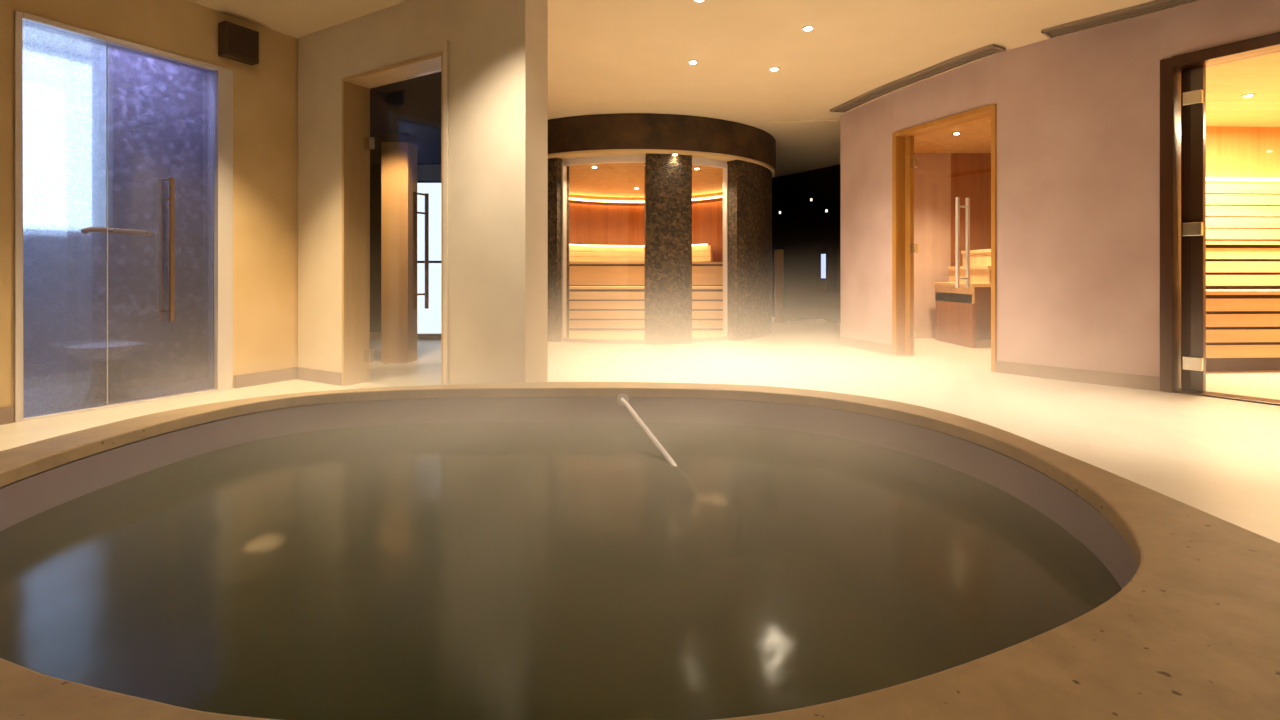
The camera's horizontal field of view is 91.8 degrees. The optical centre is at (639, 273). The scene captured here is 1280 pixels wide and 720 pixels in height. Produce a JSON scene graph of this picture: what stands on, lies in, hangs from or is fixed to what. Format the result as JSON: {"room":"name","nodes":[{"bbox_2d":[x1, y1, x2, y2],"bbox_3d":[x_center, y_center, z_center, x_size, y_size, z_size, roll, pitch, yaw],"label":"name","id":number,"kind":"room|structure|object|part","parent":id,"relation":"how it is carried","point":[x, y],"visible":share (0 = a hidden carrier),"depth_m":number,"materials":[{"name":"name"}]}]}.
{"room":"spa pool area","nodes":[
{"label":"spa pool area","id":0,"kind":"room"},
{"bbox_2d":[0,0,297,421],"bbox_3d":[-4.339,-0.500,1.726,0.160,2.600,6.977,0,0,28],"label":"wall","id":1,"kind":"structure","parent":0,"point":[265,93],"depth_m":4.39,"materials":[{"name":"paint"}]},
{"bbox_2d":[14,11,232,421],"bbox_3d":[-3.146,-0.310,3.853,0.163,2.226,1.114,0,0,28],"label":"door","id":2,"kind":"structure","parent":1,"relation":"in","point":[123,149],"depth_m":3.76,"materials":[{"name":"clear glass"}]},
{"bbox_3d":[-3.300,-0.301,3.558,0.012,2.178,0.388,0,0,28],"label":"glass","id":3,"kind":"part","parent":2,"relation":"part of","materials":[{"name":"glass"}]},
{"bbox_3d":[-3.065,-0.302,3.992,0.012,2.168,0.593,0,0,28],"label":"glass","id":4,"kind":"part","parent":2,"relation":"part of","materials":[{"name":"glass"}]},
{"bbox_3d":[-3.059,-0.160,4.003,0.152,0.920,0.022,0,0,28],"label":"pull handle","id":5,"kind":"part","parent":2,"relation":"part of","materials":[{"name":"brown metal"}]},
{"bbox_2d":[0,367,341,424],"bbox_3d":[-3.236,0.755,1.177,2.306,0.090,7.059,0,0,28],"label":"baseboard","id":6,"kind":"structure","parent":1,"relation":"attached to","point":[320,376],"depth_m":4.51,"materials":[{"name":"stone"}]},
{"bbox_2d":[218,21,258,65],"bbox_3d":[-2.793,-1.605,4.320,0.094,0.230,0.230,0,0,28],"label":"wall box","id":7,"kind":"object","parent":1,"relation":"attached to","point":[238,43],"visible":1,"depth_m":4.28,"materials":[{"name":"brown"}]},
{"bbox_2d":[228,24,256,59],"bbox_3d":[-2.754,-1.605,4.298,0.004,0.190,0.190,0,0,28],"label":"grille","id":8,"kind":"object","parent":7,"relation":"attached to","point":[242,41],"depth_m":4.30,"materials":[{"name":"brown paint"}]},
{"bbox_2d":[370,165,380,331],"bbox_3d":[-3.100,-0.500,6.777,2.600,2.600,3.747,0,0,0],"label":"wall","id":9,"kind":"structure","parent":0,"point":[375,170],"depth_m":8.50,"materials":[{"name":"black"}]},
{"bbox_2d":[370,72,440,164],"bbox_3d":[-2.476,-1.520,6.199,2.757,0.040,5.362,0,0,-10],"label":"ceiling","id":10,"kind":"structure","parent":0,"point":[412,106],"depth_m":5.83,"materials":[{"name":"black"}]},
{"bbox_2d":[298,0,547,383],"bbox_3d":[-1.584,-0.500,4.237,2.271,2.600,0.200,0,0,31],"label":"wall","id":11,"kind":"structure","parent":0,"point":[498,49],"depth_m":3.79,"materials":[{"name":"beige paint"}]},
{"bbox_2d":[342,41,448,385],"bbox_3d":[-1.611,-0.330,4.256,1.085,2.260,0.243,0,0,31],"label":"door","id":12,"kind":"structure","parent":11,"relation":"in","point":[357,142],"depth_m":4.44,"materials":[{"name":"brown wood"}]},
{"bbox_3d":[-1.508,-0.160,4.267,0.020,0.800,0.120,0,0,31],"label":"pull handle","id":13,"kind":"part","parent":12,"relation":"part of","materials":[{"name":"brown metal"}]},
{"bbox_3d":[-1.218,-0.330,3.890,0.035,2.260,0.016,0,0,31],"label":"edge trim","id":14,"kind":"part","parent":12,"relation":"part of","materials":[{"name":"beige paint"}]},
{"bbox_2d":[417,163,440,335],"bbox_3d":[-2.425,-0.295,7.505,0.970,2.090,0.110,0,0,0],"label":"window","id":15,"kind":"structure","parent":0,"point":[428,174],"depth_m":7.49,"materials":[{"name":"white glass"}]},
{"bbox_3d":[-2.420,-0.145,7.465,0.920,0.030,0.030,0,0,0],"label":"rail","id":16,"kind":"part","parent":15,"relation":"part of","materials":[{"name":"silver metal"}]},
{"bbox_2d":[0,317,1279,542],"bbox_3d":[-0.330,0.860,1.900,28.994,0.120,28.994,0,0,0],"label":"floor","id":17,"kind":"structure","parent":0,"point":[1218,457],"depth_m":4.02,"materials":[{"name":"stone"}]},
{"bbox_2d":[380,134,418,363],"bbox_3d":[-2.190,-0.225,5.650,0.260,2.050,0.260,0,0,0],"label":"column","id":18,"kind":"structure","parent":17,"relation":"on","point":[398,151],"depth_m":5.53,"materials":[{"name":"brown"}]},
{"bbox_2d":[0,382,1279,719],"bbox_3d":[-0.373,1.165,1.326,3.646,1.130,4.294,0,0,0],"label":"plunge pool","id":19,"kind":"object","parent":17,"relation":"in","point":[1191,631],"visible":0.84,"depth_m":1.51,"materials":[{"name":"stone"}]},
{"bbox_2d":[0,422,1121,719],"bbox_3d":[-0.325,0.955,2.046,3.276,0.350,2.457,0,0,0],"label":"pool water","id":20,"kind":"object","parent":19,"relation":"in","point":[467,570],"visible":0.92,"depth_m":1.60,"materials":[{"name":"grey liquid"}]},
{"bbox_2d":[617,393,676,465],"bbox_3d":[0.068,0.759,2.799,0.064,0.261,1.004,0,0,-19],"label":"pool handrail","id":21,"kind":"object","parent":19,"relation":"attached to","point":[622,399],"visible":0.73,"depth_m":2.88,"materials":[{"name":"silver metal"}]},
{"bbox_2d":[548,113,775,343],"bbox_3d":[-0.050,-0.498,8.880,3.900,2.596,3.900,0,0,0],"label":"sauna","id":22,"kind":"object","parent":17,"relation":"on","point":[679,215],"visible":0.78,"depth_m":7.38,"materials":[{"name":"stone"}]},
{"bbox_3d":[-0.935,-0.265,7.411,0.090,2.130,0.070,0,0,31],"label":"door post","id":23,"kind":"part","parent":22,"relation":"part of","materials":[{"name":"silver metal"}]},
{"bbox_3d":[-0.050,-0.325,10.096,2.396,0.250,0.609,0,0,0],"label":"backrest","id":24,"kind":"part","parent":22,"relation":"part of","materials":[{"name":"brown wood"}]},
{"bbox_3d":[-0.155,-1.330,7.684,3.203,0.080,1.080,0,0,5],"label":"head rail","id":25,"kind":"part","parent":22,"relation":"part of","materials":[{"name":"silver metal"}]},
{"bbox_3d":[-0.155,0.780,7.679,3.222,0.040,1.090,0,0,5],"label":"sill","id":26,"kind":"part","parent":22,"relation":"part of","materials":[{"name":"stone"}]},
{"bbox_2d":[569,286,722,329],"bbox_3d":[-0.050,0.480,8.900,3.280,0.600,0.788,0,0,0],"label":"bench","id":27,"kind":"object","parent":22,"relation":"on","point":[590,307],"visible":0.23,"depth_m":8.53,"materials":[{"name":"brown wood"}]},
{"bbox_3d":[-0.050,0.195,8.900,3.280,0.030,0.788,0,0,0],"label":"seat","id":28,"kind":"part","parent":27,"relation":"part of","materials":[{"name":"brown wood"}]},
{"bbox_2d":[569,262,722,285],"bbox_3d":[-0.050,0.300,9.700,3.167,0.960,0.788,0,0,0],"label":"bench","id":29,"kind":"object","parent":22,"relation":"on","point":[580,273],"visible":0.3,"depth_m":9.33,"materials":[{"name":"brown wood"}]},
{"bbox_3d":[-0.050,-0.165,9.700,3.167,0.030,0.788,0,0,0],"label":"seat","id":30,"kind":"part","parent":29,"relation":"part of","materials":[{"name":"brown wood"}]},
{"bbox_2d":[569,197,722,205],"bbox_3d":[-0.050,-1.175,9.972,2.967,0.050,1.016,0,0,0],"label":"light","id":31,"kind":"object","parent":22,"relation":"attached to","point":[708,201],"depth_m":10.23,"materials":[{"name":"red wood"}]},
{"bbox_2d":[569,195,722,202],"bbox_3d":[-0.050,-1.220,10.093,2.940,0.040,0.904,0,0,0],"label":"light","id":32,"kind":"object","parent":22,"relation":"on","point":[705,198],"depth_m":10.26,"materials":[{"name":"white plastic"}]},
{"bbox_3d":[1.104,-0.265,7.613,0.191,2.130,0.072,0,0,-42],"label":"door post","id":33,"kind":"part","parent":22,"relation":"part of","materials":[{"name":"silver metal"}]},
{"bbox_2d":[775,250,782,322],"bbox_3d":[2.295,0.200,10.240,0.130,1.200,0.080,0,0,0],"label":"panel","id":34,"kind":"object","parent":17,"relation":"on","point":[778,253],"visible":1,"depth_m":10.20,"materials":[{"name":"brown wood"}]},
{"bbox_2d":[787,319,827,323],"bbox_3d":[2.700,0.770,10.025,0.600,0.060,0.250,0,0,0],"label":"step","id":35,"kind":"structure","parent":17,"relation":"on","point":[790,321],"depth_m":9.90,"materials":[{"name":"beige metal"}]},
{"bbox_2d":[933,249,990,347],"bbox_3d":[3.835,0.260,7.060,0.550,1.080,0.940,0,0,0],"label":"bench","id":36,"kind":"object","parent":17,"relation":"on","point":[955,307],"visible":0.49,"depth_m":7.04,"materials":[{"name":"brown wood"}]},
{"bbox_3d":[3.665,0.120,7.090,0.210,0.040,0.880,0,0,0],"label":"seat","id":37,"kind":"part","parent":36,"relation":"part of","materials":[{"name":"brown wood"}]},
{"bbox_3d":[3.835,-0.070,7.090,0.210,0.040,0.880,0,0,0],"label":"seat","id":38,"kind":"part","parent":36,"relation":"part of","materials":[{"name":"brown wood"}]},
{"bbox_3d":[4.005,-0.260,7.090,0.210,0.040,0.880,0,0,0],"label":"seat","id":39,"kind":"part","parent":36,"relation":"part of","materials":[{"name":"brown wood"}]},
{"bbox_2d":[1206,177,1279,288],"bbox_3d":[5.890,-0.085,5.986,3.150,1.770,0.568,0,0,-3],"label":"bench","id":40,"kind":"object","parent":17,"relation":"on","point":[1229,264],"visible":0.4,"depth_m":6.20,"materials":[{"name":"brown wood"}]},
{"bbox_3d":[5.890,-0.285,5.986,3.150,0.030,0.568,0,0,-3],"label":"seat","id":41,"kind":"part","parent":40,"relation":"part of","materials":[{"name":"brown wood"}]},
{"bbox_3d":[5.917,0.265,5.787,3.080,1.070,0.040,0,0,-3],"label":"frame","id":42,"kind":"part","parent":40,"relation":"part of","materials":[{"name":"brown wood"}]},
{"bbox_3d":[5.902,-0.631,6.220,3.100,0.562,0.025,0,0,-3],"label":"backrest","id":43,"kind":"part","parent":40,"relation":"part of","materials":[{"name":"brown wood"}]},
{"bbox_2d":[1206,289,1279,370],"bbox_3d":[5.925,0.470,5.402,3.150,0.660,0.558,0,0,-3],"label":"bench","id":44,"kind":"object","parent":17,"relation":"on","point":[1243,325],"visible":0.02,"depth_m":5.10,"materials":[{"name":"brown wood"}]},
{"bbox_3d":[5.925,0.155,5.402,3.150,0.030,0.558,0,0,-3],"label":"seat","id":45,"kind":"part","parent":44,"relation":"part of","materials":[{"name":"brown wood"}]},
{"bbox_2d":[188,0,1153,176],"bbox_3d":[0.500,-1.860,5.900,19.000,0.120,18.200,0,0,0],"label":"ceiling","id":46,"kind":"structure","parent":0,"point":[605,56],"depth_m":4.86,"materials":[{"name":"paint"}]},
{"bbox_2d":[688,60,697,63],"bbox_3d":[0.450,-1.792,5.260,0.088,0.016,0.088,0,0,0],"label":"recessed light","id":47,"kind":"object","parent":46,"relation":"in","point":[690,61],"visible":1,"depth_m":5.24,"materials":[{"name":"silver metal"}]},
{"bbox_2d":[769,67,779,70],"bbox_3d":[1.180,-1.792,5.440,0.088,0.016,0.088,0,0,0],"label":"recessed light","id":48,"kind":"object","parent":46,"relation":"in","point":[772,68],"visible":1,"depth_m":5.42,"materials":[{"name":"silver metal"}]},
{"bbox_2d":[766,119,837,123],"bbox_3d":[1.900,-1.791,7.290,0.819,0.018,0.039,0,0,10],"label":"trim","id":49,"kind":"structure","parent":46,"relation":"attached to","point":[826,120],"depth_m":7.28,"materials":[{"name":"paint"}]},
{"bbox_2d":[802,26,813,30],"bbox_3d":[1.230,-1.792,4.540,0.088,0.016,0.088,0,0,0],"label":"recessed light","id":50,"kind":"object","parent":46,"relation":"in","point":[806,28],"visible":1,"depth_m":4.53,"materials":[{"name":"silver metal"}]},
{"bbox_2d":[830,44,1005,112],"bbox_3d":[2.471,-1.789,5.838,0.245,0.022,2.066,0,0,-19],"label":"ceiling vent","id":51,"kind":"object","parent":46,"relation":"in","point":[991,49],"visible":1,"depth_m":5.57,"materials":[{"name":"silver metal"}]},
{"bbox_2d":[1041,0,1198,38],"bbox_3d":[3.651,-1.789,3.806,0.239,0.022,2.070,0,0,-36],"label":"ceiling vent","id":52,"kind":"object","parent":46,"relation":"in","point":[1154,6],"visible":1,"depth_m":4.30,"materials":[{"name":"silver metal"}]},
{"bbox_2d":[772,164,839,322],"bbox_3d":[1.513,-0.500,11.489,7.317,2.600,1.857,0,0,37],"label":"wall","id":53,"kind":"structure","parent":0,"point":[806,229],"depth_m":10.85,"materials":[{"name":"black stone"}]},
{"bbox_2d":[779,211,787,214],"bbox_3d":[2.658,-1.110,11.274,0.304,0.060,0.060,0,0,-30],"label":"wall lamp","id":54,"kind":"object","parent":53,"relation":"attached to","point":[780,212],"visible":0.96,"depth_m":11.21,"materials":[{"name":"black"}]},
{"bbox_2d":[820,249,827,291],"bbox_3d":[3.040,-0.060,10.238,0.036,0.700,0.160,0,0,-28],"label":"screen","id":55,"kind":"object","parent":53,"relation":"attached to","point":[823,252],"visible":1,"depth_m":10.21,"materials":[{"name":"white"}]},
{"bbox_2d":[914,153,950,337],"bbox_3d":[3.385,-0.500,7.780,0.970,2.600,0.120,0,0,0],"label":"wall","id":56,"kind":"structure","parent":0,"point":[932,176],"depth_m":7.72,"materials":[{"name":"paint"}]},
{"bbox_2d":[951,153,990,337],"bbox_3d":[4.735,-0.500,7.780,1.730,2.600,0.120,0,0,0],"label":"wall","id":57,"kind":"structure","parent":0,"point":[970,172],"depth_m":7.72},
{"bbox_2d":[840,0,1279,376],"bbox_3d":[3.886,-0.500,3.401,1.921,2.600,10.431,0,0,-10],"label":"wall","id":58,"kind":"structure","parent":0,"point":[1078,113],"depth_m":4.68,"materials":[{"name":"paint"}]},
{"bbox_2d":[892,104,996,371],"bbox_3d":[2.790,-0.297,5.623,0.213,2.194,1.136,0,0,-21],"label":"door","id":59,"kind":"structure","parent":58,"relation":"in","point":[904,162],"depth_m":6.06,"materials":[{"name":"orange wood"}]},
{"bbox_3d":[2.646,-0.275,6.088,0.050,2.150,0.065,0,0,-21],"label":"hinge post","id":60,"kind":"part","parent":59,"relation":"part of","materials":[{"name":"orange wood"}]},
{"bbox_3d":[2.869,-0.280,5.512,0.146,0.800,0.026,0,0,-21],"label":"pull handle","id":61,"kind":"part","parent":59,"relation":"part of","materials":[{"name":"silver metal"}]},
{"bbox_2d":[839,336,1159,390],"bbox_3d":[3.955,0.752,3.139,0.919,0.095,9.970,0,0,-18],"label":"baseboard","id":62,"kind":"structure","parent":58,"relation":"attached to","point":[1040,371],"depth_m":4.66,"materials":[{"name":"stone"}]},
{"bbox_2d":[1160,32,1279,405],"bbox_3d":[3.909,-0.330,3.860,0.194,2.268,1.020,0,0,-34],"label":"door","id":63,"kind":"structure","parent":58,"relation":"in","point":[1183,76],"depth_m":4.18,"materials":[{"name":"brown wood"}]},
{"bbox_3d":[3.739,-0.295,4.189,0.060,2.190,0.115,0,0,-34],"label":"hinge post","id":64,"kind":"part","parent":63,"relation":"part of","materials":[{"name":"brown wood"}]},
{"bbox_2d":[914,52,1279,152],"bbox_3d":[4.621,-1.530,5.808,5.859,0.060,6.216,0,0,0],"label":"ceiling","id":65,"kind":"structure","parent":0,"point":[1226,83],"depth_m":5.59,"materials":[{"name":"brown wood"}]},
{"bbox_2d":[1241,94,1255,97],"bbox_3d":[5.100,-1.492,5.200,0.090,0.017,0.090,0,0,0],"label":"recessed light","id":66,"kind":"object","parent":65,"relation":"in","point":[1245,95],"visible":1,"depth_m":5.18,"materials":[{"name":"silver metal"}]},
{"bbox_2d":[1206,126,1279,240],"bbox_3d":[5.930,-0.500,4.260,3.340,2.600,4.520,0,0,0],"label":"wall","id":67,"kind":"structure","parent":0,"point":[1246,152],"depth_m":6.31,"materials":[{"name":"brown wood"}]}
]}

